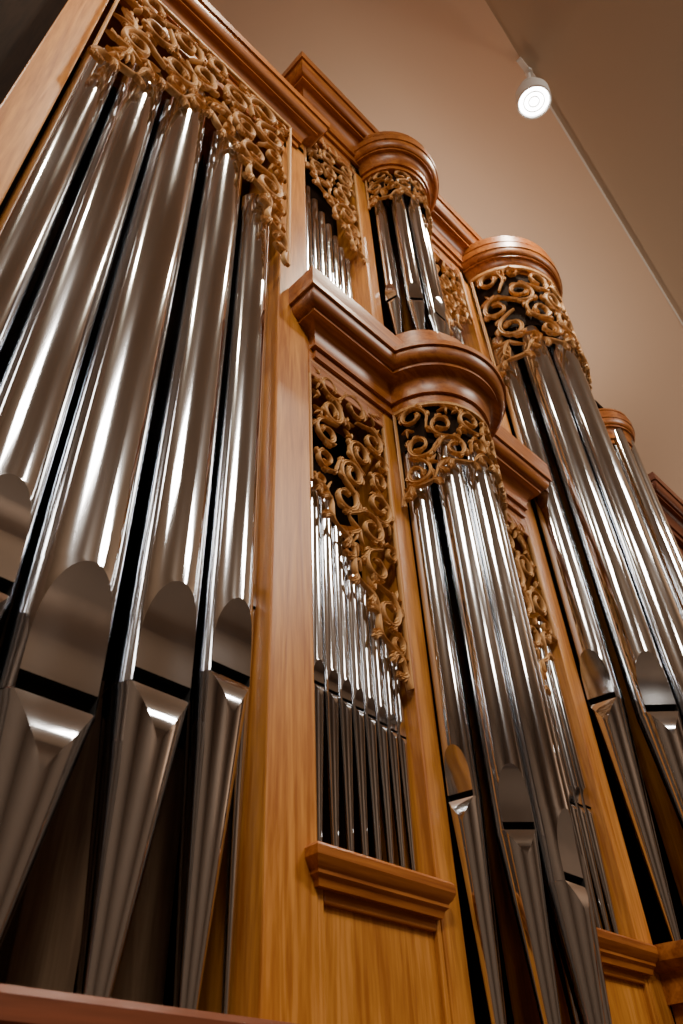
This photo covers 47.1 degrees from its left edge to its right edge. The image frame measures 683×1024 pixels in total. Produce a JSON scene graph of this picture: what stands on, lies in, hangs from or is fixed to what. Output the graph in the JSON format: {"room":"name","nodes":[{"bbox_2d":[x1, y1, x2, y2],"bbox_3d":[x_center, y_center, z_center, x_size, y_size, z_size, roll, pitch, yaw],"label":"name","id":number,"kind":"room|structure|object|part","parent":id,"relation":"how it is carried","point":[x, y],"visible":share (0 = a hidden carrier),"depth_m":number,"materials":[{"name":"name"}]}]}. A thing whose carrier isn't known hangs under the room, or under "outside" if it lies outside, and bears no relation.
{"room":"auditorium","nodes":[
{"label":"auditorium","id":0,"kind":"room"},
{"bbox_2d":[0,983,295,1023],"bbox_3d":[-0.418,0.634,0.938,0.957,0.105,0.093,32,-53,-33],"label":"ledge","id":1,"kind":"object","parent":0,"point":[18,1004],"depth_m":0.99,"materials":[{"name":"brown wood"}]},
{"bbox_2d":[221,260,269,1013],"bbox_3d":[-0.229,-0.005,1.985,0.044,2.365,0.044,32,-53,-33],"label":"pipe","id":2,"kind":"object","parent":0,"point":[236,805],"visible":0.29,"depth_m":1.45,"materials":[{"name":"metal"}]},
{"bbox_2d":[119,0,529,539],"bbox_3d":[-0.069,-1.125,3.209,2.156,2.024,0.033,32,-53,-33],"label":"frieze","id":3,"kind":"object","parent":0,"point":[379,424],"depth_m":2.69},
{"bbox_2d":[0,0,682,1023],"bbox_3d":[0.185,0.383,2.262,3.069,5.460,0.220,32,-53,-33],"label":"organ case","id":4,"kind":"object","parent":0,"point":[275,976],"depth_m":1.95,"materials":[{"name":"brown wood"}]},
{"bbox_2d":[323,890,435,931],"bbox_3d":[0.083,1.083,1.261,0.319,0.858,0.042,32,-53,-33],"label":"rails","id":5,"kind":"object","parent":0,"point":[330,899],"depth_m":1.51,"materials":[{"name":"brown wood"}]},
{"bbox_2d":[305,841,455,920],"bbox_3d":[0.075,0.735,1.546,0.399,0.073,0.068,32,-53,-33],"label":"trim","id":6,"kind":"structure","parent":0,"point":[334,869],"depth_m":1.51,"materials":[{"name":"brown wood"}]},
{"bbox_2d":[324,906,442,1023],"bbox_3d":[0.103,1.511,0.875,0.319,1.934,0.025,32,-53,-33],"label":"panel field","id":7,"kind":"object","parent":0,"point":[377,971],"depth_m":1.45,"materials":[{"name":"brown wood"}]},
{"bbox_2d":[207,0,682,499],"bbox_3d":[3.178,-5.459,2.937,15.950,1.320,10.890,32,-53,-33],"label":"wall","id":8,"kind":"structure","parent":0,"point":[445,75],"depth_m":5.13,"materials":[{"name":"paint"}]},
{"bbox_2d":[515,56,551,118],"bbox_3d":[1.128,-2.552,4.736,0.210,0.394,0.210,32,-53,-33],"label":"track spotlight","id":9,"kind":"object","parent":8,"relation":"hanging from","point":[533,97],"visible":1,"depth_m":4.62,"materials":[{"name":"white metal"}]},
{"bbox_2d":[550,105,682,324],"bbox_3d":[3.081,-1.242,6.603,6.127,0.044,0.590,32,-53,-33],"label":"track","id":10,"kind":"object","parent":8,"relation":"attached to","point":[551,108],"depth_m":5.52,"materials":[{"name":"beige metal"}]},
{"bbox_2d":[603,964,644,984],"bbox_3d":[0.684,1.465,1.717,0.321,0.858,0.042,32,-53,-33],"label":"rails","id":11,"kind":"object","parent":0,"point":[609,971],"depth_m":2.00,"materials":[{"name":"brown wood"}]},
{"bbox_2d":[596,927,658,975],"bbox_3d":[0.689,1.125,2.011,0.406,0.073,0.068,32,-53,-33],"label":"trim","id":12,"kind":"structure","parent":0,"point":[619,951],"depth_m":2.02,"materials":[{"name":"brown wood"}]},
{"bbox_2d":[605,976,651,1023],"bbox_3d":[0.705,1.893,1.331,0.321,1.934,0.025,32,-53,-33],"label":"panel field","id":13,"kind":"object","parent":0,"point":[627,1001],"depth_m":1.97,"materials":[{"name":"brown wood"}]},
{"bbox_3d":[3.472,0.041,-2.064,15.950,0.110,10.670,32,-53,-33],"label":"floor","id":14,"kind":"structure","parent":0,"visible":0},
{"bbox_2d":[163,213,682,1023],"bbox_3d":[-0.035,0.514,2.393,3.058,5.460,0.572,32,-53,-33],"label":"case inner sides","id":15,"kind":"object","parent":14,"relation":"on","point":[658,932],"visible":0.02,"depth_m":2.84,"materials":[{"name":"brown wood"}]},
{"bbox_2d":[0,0,67,103],"bbox_3d":[-1.288,-0.391,0.997,1.089,5.020,0.033,32,-53,-33],"label":"wall","id":16,"kind":"structure","parent":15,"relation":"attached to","point":[24,24],"depth_m":2.45,"materials":[{"name":"beige paint"}]},
{"bbox_2d":[0,681,183,1004],"bbox_3d":[-0.526,1.195,0.945,0.855,2.545,0.121,32,-53,-33],"label":"panel","id":17,"kind":"object","parent":15,"relation":"in","point":[40,946],"visible":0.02,"depth_m":1.42,"materials":[{"name":"brown wood"}]},
{"bbox_2d":[0,126,186,993],"bbox_3d":[-0.298,0.638,2.513,5.060,5.460,0.044,32,-53,-33],"label":"backing","id":18,"kind":"object","parent":15,"relation":"attached to","point":[8,194],"visible":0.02,"depth_m":2.87,"materials":[{"name":"brown wood"}]},
{"bbox_2d":[87,0,291,267],"bbox_3d":[-0.485,-1.415,2.766,0.817,1.130,0.023,32,-53,-33],"label":"carving","id":19,"kind":"object","parent":15,"relation":"attached to","point":[239,99],"visible":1,"depth_m":2.84,"materials":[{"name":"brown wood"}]},
{"bbox_2d":[79,0,329,196],"bbox_3d":[-1.030,-2.120,3.037,2.321,0.258,0.446,32,-53,-33],"label":"crown molding","id":20,"kind":"structure","parent":15,"relation":"attached to","point":[308,126],"depth_m":3.32,"materials":[{"name":"brown wood"}]},
{"bbox_2d":[43,57,602,408],"bbox_3d":[-0.159,-1.421,4.057,5.060,0.484,0.726,32,-53,-33],"label":"backing","id":21,"kind":"structure","parent":15,"relation":"attached to","point":[67,82],"depth_m":3.35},
{"bbox_2d":[282,51,378,180],"bbox_3d":[-0.111,-1.895,4.070,0.676,0.319,0.462,32,-53,-33],"label":"crown molding","id":22,"kind":"structure","parent":15,"relation":"on","point":[349,126],"depth_m":3.94,"materials":[{"name":"brown wood"}]},
{"bbox_2d":[304,138,368,263],"bbox_3d":[-0.033,-1.472,3.578,0.373,0.912,0.017,32,-53,-33],"label":"carving","id":23,"kind":"object","parent":15,"relation":"attached to","point":[345,177],"visible":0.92,"depth_m":3.57,"materials":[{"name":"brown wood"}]},
{"bbox_2d":[308,359,413,690],"bbox_3d":[0.038,-0.019,2.246,0.350,1.069,0.017,32,-53,-33],"label":"carving","id":24,"kind":"object","parent":15,"relation":"attached to","point":[319,480],"visible":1,"depth_m":2.25,"materials":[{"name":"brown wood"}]},
{"bbox_2d":[318,889,451,1023],"bbox_3d":[0.105,1.495,0.886,0.350,1.973,0.042,32,-53,-33],"label":"panel frame","id":25,"kind":"object","parent":15,"relation":"attached to","point":[442,979],"visible":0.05,"depth_m":1.50,"materials":[{"name":"brown wood"}]},
{"bbox_3d":[0.105,1.495,0.886,0.350,1.973,0.042,32,-53,-33],"label":"frame","id":26,"kind":"part","parent":25,"relation":"part of","materials":[{"name":"brown wood"}]},
{"bbox_2d":[354,131,438,213],"bbox_3d":[0.340,-1.751,4.083,0.557,0.286,0.278,32,-53,-33],"label":"cap","id":27,"kind":"object","parent":15,"relation":"attached to","point":[390,151],"visible":0.69,"depth_m":3.98,"materials":[{"name":"brown wood"}]},
{"bbox_2d":[365,170,432,240],"bbox_3d":[0.325,-1.519,3.910,0.394,0.330,0.197,32,-53,-33],"label":"carving","id":28,"kind":"object","parent":27,"relation":"attached to","point":[400,189],"visible":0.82,"depth_m":3.84,"materials":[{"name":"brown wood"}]},
{"bbox_2d":[367,174,425,218],"bbox_3d":[0.314,-1.585,3.978,0.352,0.165,0.170,32,-53,-33],"label":"liner","id":29,"kind":"object","parent":28,"relation":"attached to","point":[394,178],"visible":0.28,"depth_m":3.90,"materials":[{"name":"brown wood"}]},
{"bbox_2d":[305,169,489,1023],"bbox_3d":[0.725,0.872,2.831,2.764,5.460,0.176,32,-53,-33],"label":"backing","id":30,"kind":"object","parent":15,"relation":"attached to","point":[481,1016],"visible":0.05,"depth_m":2.09,"materials":[{"name":"brown wood"}]},
{"bbox_2d":[289,265,551,518],"bbox_3d":[0.307,-0.339,2.942,1.368,0.297,0.642,32,-53,-33],"label":"impost cornice","id":31,"kind":"object","parent":15,"relation":"attached to","point":[392,374],"visible":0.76,"depth_m":2.73,"materials":[{"name":"brown wood"}]},
{"bbox_2d":[305,185,312,269],"bbox_3d":[-0.137,-1.044,3.187,0.039,1.153,0.039,32,-53,-33],"label":"pipe","id":32,"kind":"object","parent":31,"relation":"on","point":[309,256],"visible":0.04,"depth_m":3.30,"materials":[{"name":"metal"}]},
{"bbox_2d":[311,198,320,271],"bbox_3d":[-0.105,-1.001,3.190,0.037,1.091,0.037,32,-53,-33],"label":"pipe","id":33,"kind":"object","parent":31,"relation":"on","point":[314,203],"visible":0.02,"depth_m":3.33,"materials":[{"name":"metal"}]},
{"bbox_2d":[318,211,327,277],"bbox_3d":[-0.073,-0.960,3.193,0.035,1.031,0.035,32,-53,-33],"label":"pipe","id":34,"kind":"object","parent":31,"relation":"on","point":[321,216],"visible":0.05,"depth_m":3.34,"materials":[{"name":"metal"}]},
{"bbox_2d":[325,224,334,283],"bbox_3d":[-0.043,-0.920,3.196,0.033,0.975,0.033,32,-53,-33],"label":"pipe","id":35,"kind":"object","parent":31,"relation":"on","point":[329,247],"visible":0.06,"depth_m":3.34,"materials":[{"name":"metal"}]},
{"bbox_2d":[332,235,341,289],"bbox_3d":[-0.014,-0.882,3.199,0.031,0.921,0.031,32,-53,-33],"label":"pipe","id":36,"kind":"object","parent":31,"relation":"on","point":[337,275],"visible":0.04,"depth_m":3.35,"materials":[{"name":"metal"}]},
{"bbox_2d":[339,247,347,294],"bbox_3d":[0.014,-0.846,3.201,0.030,0.866,0.030,32,-53,-33],"label":"pipe","id":37,"kind":"object","parent":31,"relation":"on","point":[341,250],"visible":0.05,"depth_m":3.36,"materials":[{"name":"metal"}]},
{"bbox_2d":[345,258,352,298],"bbox_3d":[0.040,-0.810,3.202,0.028,0.815,0.028,32,-53,-33],"label":"pipe","id":38,"kind":"object","parent":31,"relation":"on","point":[347,261],"visible":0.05,"depth_m":3.36,"materials":[{"name":"metal"}]},
{"bbox_2d":[371,193,402,334],"bbox_3d":[0.207,-1.092,3.467,0.066,1.309,0.066,32,-53,-33],"label":"pipe","id":39,"kind":"object","parent":31,"relation":"on","point":[385,246],"visible":0.91,"depth_m":3.41,"materials":[{"name":"metal"}]},
{"bbox_2d":[388,188,424,329],"bbox_3d":[0.292,-1.107,3.454,0.073,1.309,0.073,32,-53,-33],"label":"pipe","id":40,"kind":"object","parent":31,"relation":"on","point":[410,277],"visible":0.94,"depth_m":3.39,"materials":[{"name":"metal"}]},
{"bbox_2d":[403,192,444,333],"bbox_3d":[0.370,-1.085,3.484,0.079,1.309,0.079,32,-53,-33],"label":"pipe","id":41,"kind":"object","parent":31,"relation":"on","point":[434,315],"visible":0.74,"depth_m":3.42,"materials":[{"name":"metal"}]},
{"bbox_2d":[395,330,463,344],"bbox_3d":[0.387,-0.543,3.009,0.460,0.198,0.230,32,-53,-33],"label":"plinth","id":42,"kind":"object","parent":31,"relation":"on","point":[413,335],"visible":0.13,"depth_m":2.92,"materials":[{"name":"brown wood"}]},
{"bbox_2d":[421,208,449,335],"bbox_3d":[0.408,-1.033,3.543,0.073,1.309,0.073,32,-53,-33],"label":"pipe","id":43,"kind":"object","parent":31,"relation":"on","point":[447,329],"visible":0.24,"depth_m":3.54,"materials":[{"name":"metal"}]},
{"bbox_2d":[392,401,508,531],"bbox_3d":[0.409,-0.127,2.626,0.448,0.448,0.220,32,-53,-33],"label":"carving","id":44,"kind":"object","parent":31,"relation":"attached to","point":[487,447],"visible":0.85,"depth_m":2.57,"materials":[{"name":"brown wood"}]},
{"bbox_2d":[396,406,489,464],"bbox_3d":[0.395,-0.220,2.727,0.396,0.198,0.191,32,-53,-33],"label":"liner","id":45,"kind":"object","parent":44,"relation":"attached to","point":[418,427],"visible":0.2,"depth_m":2.64,"materials":[{"name":"brown wood"}]},
{"bbox_2d":[452,319,458,339],"bbox_3d":[0.601,-0.575,3.746,0.039,1.153,0.039,32,-53,-33],"label":"pipe","id":46,"kind":"object","parent":31,"relation":"on","point":[454,328],"visible":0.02,"depth_m":4.04,"materials":[{"name":"metal"}]},
{"bbox_2d":[453,318,464,344],"bbox_3d":[0.634,-0.574,3.790,0.041,1.208,0.041,32,-53,-33],"label":"pipe","id":47,"kind":"object","parent":31,"relation":"on","point":[460,335],"visible":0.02,"depth_m":4.08,"materials":[{"name":"metal"}]},
{"bbox_2d":[326,163,522,364],"bbox_3d":[0.820,-0.989,4.597,2.497,0.715,0.330,32,-53,-33],"label":"backing","id":48,"kind":"object","parent":15,"relation":"attached to","point":[371,214],"visible":0.12,"depth_m":4.16,"materials":[{"name":"brown wood"}]},
{"bbox_2d":[432,247,471,335],"bbox_3d":[0.556,-1.097,4.024,0.362,0.911,0.017,32,-53,-33],"label":"carving","id":49,"kind":"object","parent":15,"relation":"attached to","point":[459,293],"visible":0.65,"depth_m":4.10,"materials":[{"name":"brown wood"}]},
{"bbox_2d":[427,193,481,277],"bbox_3d":[0.454,-1.536,4.498,0.693,0.319,0.462,32,-53,-33],"label":"crown molding","id":50,"kind":"structure","parent":15,"relation":"on","point":[451,234],"depth_m":4.44,"materials":[{"name":"brown wood"}]},
{"bbox_2d":[461,236,562,335],"bbox_3d":[1.072,-1.317,4.571,0.755,0.308,0.377,32,-53,-33],"label":"cap","id":51,"kind":"object","parent":15,"relation":"attached to","point":[483,255],"visible":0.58,"depth_m":4.42,"materials":[{"name":"brown wood"}]},
{"bbox_2d":[470,265,591,389],"bbox_3d":[1.082,-0.903,4.204,0.684,0.896,0.339,32,-53,-33],"label":"carving","id":52,"kind":"object","parent":51,"relation":"attached to","point":[553,300],"visible":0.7,"depth_m":4.09,"materials":[{"name":"brown wood"}]},
{"bbox_2d":[474,275,575,351],"bbox_3d":[1.065,-1.025,4.335,0.611,0.528,0.295,32,-53,-33],"label":"liner","id":53,"kind":"object","parent":52,"relation":"attached to","point":[519,312],"visible":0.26,"depth_m":4.17,"materials":[{"name":"brown wood"}]},
{"bbox_2d":[507,510,557,695],"bbox_3d":[0.635,0.360,2.700,0.358,1.067,0.017,32,-53,-33],"label":"carving","id":54,"kind":"object","parent":15,"relation":"attached to","point":[547,628],"visible":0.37,"depth_m":2.83,"materials":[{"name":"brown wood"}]},
{"bbox_2d":[642,975,657,1023],"bbox_3d":[0.706,1.877,1.342,0.352,1.973,0.042,32,-53,-33],"label":"panel frame","id":55,"kind":"object","parent":15,"relation":"attached to","point":[646,990],"visible":0.02,"depth_m":2.03,"materials":[{"name":"brown wood"}]},
{"bbox_3d":[0.706,1.877,1.342,0.352,1.973,0.042,32,-53,-33],"label":"frame","id":56,"kind":"part","parent":55,"relation":"part of","materials":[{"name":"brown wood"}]},
{"bbox_2d":[654,940,682,1023],"bbox_3d":[1.219,1.625,1.908,0.704,0.990,0.352,32,-53,-33],"label":"console","id":57,"kind":"object","parent":15,"relation":"attached to","point":[669,966],"visible":0.85,"depth_m":2.09,"materials":[{"name":"brown wood"}]},
{"bbox_2d":[489,330,680,940],"bbox_3d":[0.883,0.156,3.152,0.123,2.882,0.123,32,-53,-33],"label":"pipe","id":58,"kind":"object","parent":57,"relation":"on","point":[605,701],"visible":0.94,"depth_m":2.79,"materials":[{"name":"metal"}]},
{"bbox_2d":[515,325,682,828],"bbox_3d":[1.026,0.122,3.124,0.136,2.882,0.136,32,-53,-33],"label":"pipe","id":59,"kind":"object","parent":57,"relation":"on","point":[653,702],"visible":0.99,"depth_m":2.93,"materials":[{"name":"metal"}]},
{"bbox_2d":[544,334,682,724],"bbox_3d":[1.185,0.164,3.178,0.154,2.882,0.154,32,-53,-33],"label":"pipe","id":60,"kind":"object","parent":57,"relation":"on","point":[662,615],"visible":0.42,"depth_m":3.20,"materials":[{"name":"metal"}]},
{"bbox_3d":[0.502,1.501,1.141,0.495,0.990,0.248,32,-53,-33],"label":"console","id":61,"kind":"object","parent":15,"relation":"attached to","visible":0},
{"bbox_2d":[402,445,506,1023],"bbox_3d":[0.279,0.458,2.033,0.081,1.793,0.081,32,-53,-33],"label":"pipe","id":62,"kind":"object","parent":61,"relation":"on","point":[462,780],"visible":0.98,"depth_m":1.90,"materials":[{"name":"metal"}]},
{"bbox_2d":[430,439,561,1023],"bbox_3d":[0.377,0.439,2.019,0.092,1.793,0.092,32,-53,-33],"label":"pipe","id":63,"kind":"object","parent":61,"relation":"on","point":[515,829],"visible":0.98,"depth_m":1.87,"materials":[{"name":"metal"}]},
{"bbox_2d":[459,446,604,1023],"bbox_3d":[0.469,0.466,2.053,0.101,1.793,0.101,32,-53,-33],"label":"pipe","id":64,"kind":"object","parent":61,"relation":"on","point":[567,903],"visible":0.85,"depth_m":1.86,"materials":[{"name":"metal"}]},
{"bbox_2d":[488,465,611,1023],"bbox_3d":[0.514,0.526,2.122,0.092,1.793,0.092,32,-53,-33],"label":"pipe","id":65,"kind":"object","parent":61,"relation":"on","point":[607,1014],"visible":0.23,"depth_m":2.01,"materials":[{"name":"metal"}]},
{"bbox_2d":[548,917,579,1023],"bbox_3d":[0.492,0.593,2.195,0.081,1.793,0.081,32,-53,-33],"label":"pipe","id":66,"kind":"object","parent":61,"relation":"on","point":[573,1017],"visible":0.02,"depth_m":1.76,"materials":[{"name":"metal"}]},
{"bbox_3d":[-0.047,0.932,1.455,2.156,0.297,0.275,32,-53,-33],"label":"table","id":67,"kind":"object","parent":15,"relation":"attached to","visible":0},
{"bbox_2d":[310,481,323,841],"bbox_3d":[-0.064,0.330,1.850,0.043,1.168,0.043,32,-53,-33],"label":"pipe","id":68,"kind":"object","parent":67,"relation":"on","point":[315,517],"visible":0.52,"depth_m":1.82,"materials":[{"name":"metal"}]},
{"bbox_2d":[319,496,338,846],"bbox_3d":[-0.029,0.375,1.854,0.041,1.104,0.041,32,-53,-33],"label":"pipe","id":69,"kind":"object","parent":67,"relation":"on","point":[331,694],"visible":0.7,"depth_m":1.83,"materials":[{"name":"metal"}]},
{"bbox_2d":[332,526,353,851],"bbox_3d":[0.004,0.427,1.848,0.039,1.016,0.039,32,-53,-33],"label":"pipe","id":70,"kind":"object","parent":67,"relation":"on","point":[343,662],"visible":0.71,"depth_m":1.84,"materials":[{"name":"metal"}]},
{"bbox_2d":[344,556,368,855],"bbox_3d":[0.036,0.477,1.844,0.037,0.936,0.037,32,-53,-33],"label":"pipe","id":71,"kind":"object","parent":67,"relation":"on","point":[358,724],"visible":0.65,"depth_m":1.83,"materials":[{"name":"metal"}]},
{"bbox_2d":[356,584,381,860],"bbox_3d":[0.066,0.523,1.841,0.035,0.860,0.035,32,-53,-33],"label":"pipe","id":72,"kind":"object","parent":67,"relation":"on","point":[365,649],"visible":0.71,"depth_m":1.85,"materials":[{"name":"metal"}]},
{"bbox_2d":[368,612,393,863],"bbox_3d":[0.096,0.568,1.837,0.033,0.787,0.033,32,-53,-33],"label":"pipe","id":73,"kind":"object","parent":67,"relation":"on","point":[380,711],"visible":0.7,"depth_m":1.85,"materials":[{"name":"metal"}]},
{"bbox_2d":[379,637,405,867],"bbox_3d":[0.123,0.607,1.837,0.031,0.726,0.031,32,-53,-33],"label":"pipe","id":74,"kind":"object","parent":67,"relation":"on","point":[394,772],"visible":0.71,"depth_m":1.86,"materials":[{"name":"metal"}]},
{"bbox_2d":[391,660,415,870],"bbox_3d":[0.149,0.637,1.843,0.029,0.688,0.029,32,-53,-33],"label":"pipe","id":75,"kind":"object","parent":67,"relation":"on","point":[397,690],"visible":0.65,"depth_m":1.86,"materials":[{"name":"metal"}]},
{"bbox_2d":[538,659,601,928],"bbox_3d":[0.679,0.857,2.360,0.039,1.016,0.039,32,-53,-33],"label":"pipe","id":76,"kind":"object","parent":67,"relation":"on","point":[573,810],"visible":0.43,"depth_m":2.29,"materials":[{"name":"metal"}]},
{"bbox_2d":[532,632,609,930],"bbox_3d":[0.709,0.844,2.413,0.041,1.104,0.041,32,-53,-33],"label":"pipe","id":77,"kind":"object","parent":67,"relation":"on","point":[565,747],"visible":0.57,"depth_m":2.36,"materials":[{"name":"metal"}]},
{"bbox_2d":[535,621,618,933],"bbox_3d":[0.741,0.842,2.460,0.043,1.168,0.043,32,-53,-33],"label":"pipe","id":78,"kind":"object","parent":67,"relation":"on","point":[596,847],"visible":0.65,"depth_m":2.41,"materials":[{"name":"metal"}]},
{"bbox_3d":[2.378,2.294,3.870,1.815,4.624,0.638,32,-53,-33],"label":"case","id":79,"kind":"object","parent":14,"relation":"on","visible":0},
{"bbox_2d":[648,472,682,548],"bbox_3d":[2.469,0.414,5.378,2.002,0.264,0.451,32,-53,-33],"label":"crown molding","id":80,"kind":"structure","parent":79,"relation":"on","point":[671,504],"depth_m":4.88,"materials":[{"name":"brown wood"}]},
{"bbox_3d":[1.734,1.473,3.224,0.495,5.020,0.110,32,-53,-33],"label":"stile","id":81,"kind":"object","parent":14,"relation":"on","visible":0},
{"bbox_2d":[599,408,634,449],"bbox_3d":[1.708,-0.456,4.867,0.440,0.264,0.220,32,-53,-33],"label":"cap","id":82,"kind":"object","parent":81,"relation":"on","point":[613,419],"visible":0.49,"depth_m":4.80,"materials":[{"name":"brown wood"}]},
{"bbox_2d":[613,428,682,619],"bbox_3d":[1.736,0.588,3.841,0.099,2.882,0.099,32,-53,-33],"label":"pipe","id":83,"kind":"object","parent":82,"relation":"attached to","point":[673,573],"visible":0.76,"depth_m":4.29,"materials":[{"name":"metal"}]},
{"bbox_2d":[631,440,682,571],"bbox_3d":[1.822,0.643,3.906,0.099,2.882,0.099,32,-53,-33],"label":"pipe","id":84,"kind":"object","parent":82,"relation":"attached to","point":[636,455],"visible":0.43,"depth_m":4.45,"materials":[{"name":"metal"}]},
{"bbox_3d":[-0.385,1.275,0.403,0.852,1.687,0.044,32,-53,-33],"label":"bay","id":85,"kind":"object","parent":14,"relation":"on","visible":0},
{"bbox_2d":[0,47,117,354],"bbox_3d":[-0.739,-0.476,1.677,0.114,2.688,0.114,32,-53,-33],"label":"pipe","id":86,"kind":"object","parent":85,"relation":"on","point":[28,219],"visible":0.9,"depth_m":1.93,"materials":[{"name":"metal"}]},
{"bbox_2d":[0,62,163,624],"bbox_3d":[-0.640,-0.462,1.800,0.147,2.825,0.147,32,-53,-33],"label":"pipe","id":87,"kind":"object","parent":85,"relation":"on","point":[40,370],"visible":0.98,"depth_m":1.68,"materials":[{"name":"metal"}]},
{"bbox_2d":[0,81,207,945],"bbox_3d":[-0.523,-0.426,1.928,0.176,2.934,0.176,32,-53,-33],"label":"pipe","id":88,"kind":"object","parent":85,"relation":"on","point":[55,636],"visible":0.95,"depth_m":1.43,"materials":[{"name":"metal"}]},
{"bbox_2d":[76,128,243,997],"bbox_3d":[-0.387,-0.322,2.012,0.154,2.881,0.154,32,-53,-33],"label":"pipe","id":89,"kind":"object","parent":85,"relation":"on","point":[147,687],"visible":0.94,"depth_m":1.51,"materials":[{"name":"metal"}]},
{"bbox_2d":[173,193,269,1009],"bbox_3d":[-0.271,-0.148,2.002,0.123,2.602,0.123,32,-53,-33],"label":"pipe","id":90,"kind":"object","parent":85,"relation":"on","point":[220,684],"visible":0.87,"depth_m":1.61,"materials":[{"name":"metal"}]}
]}

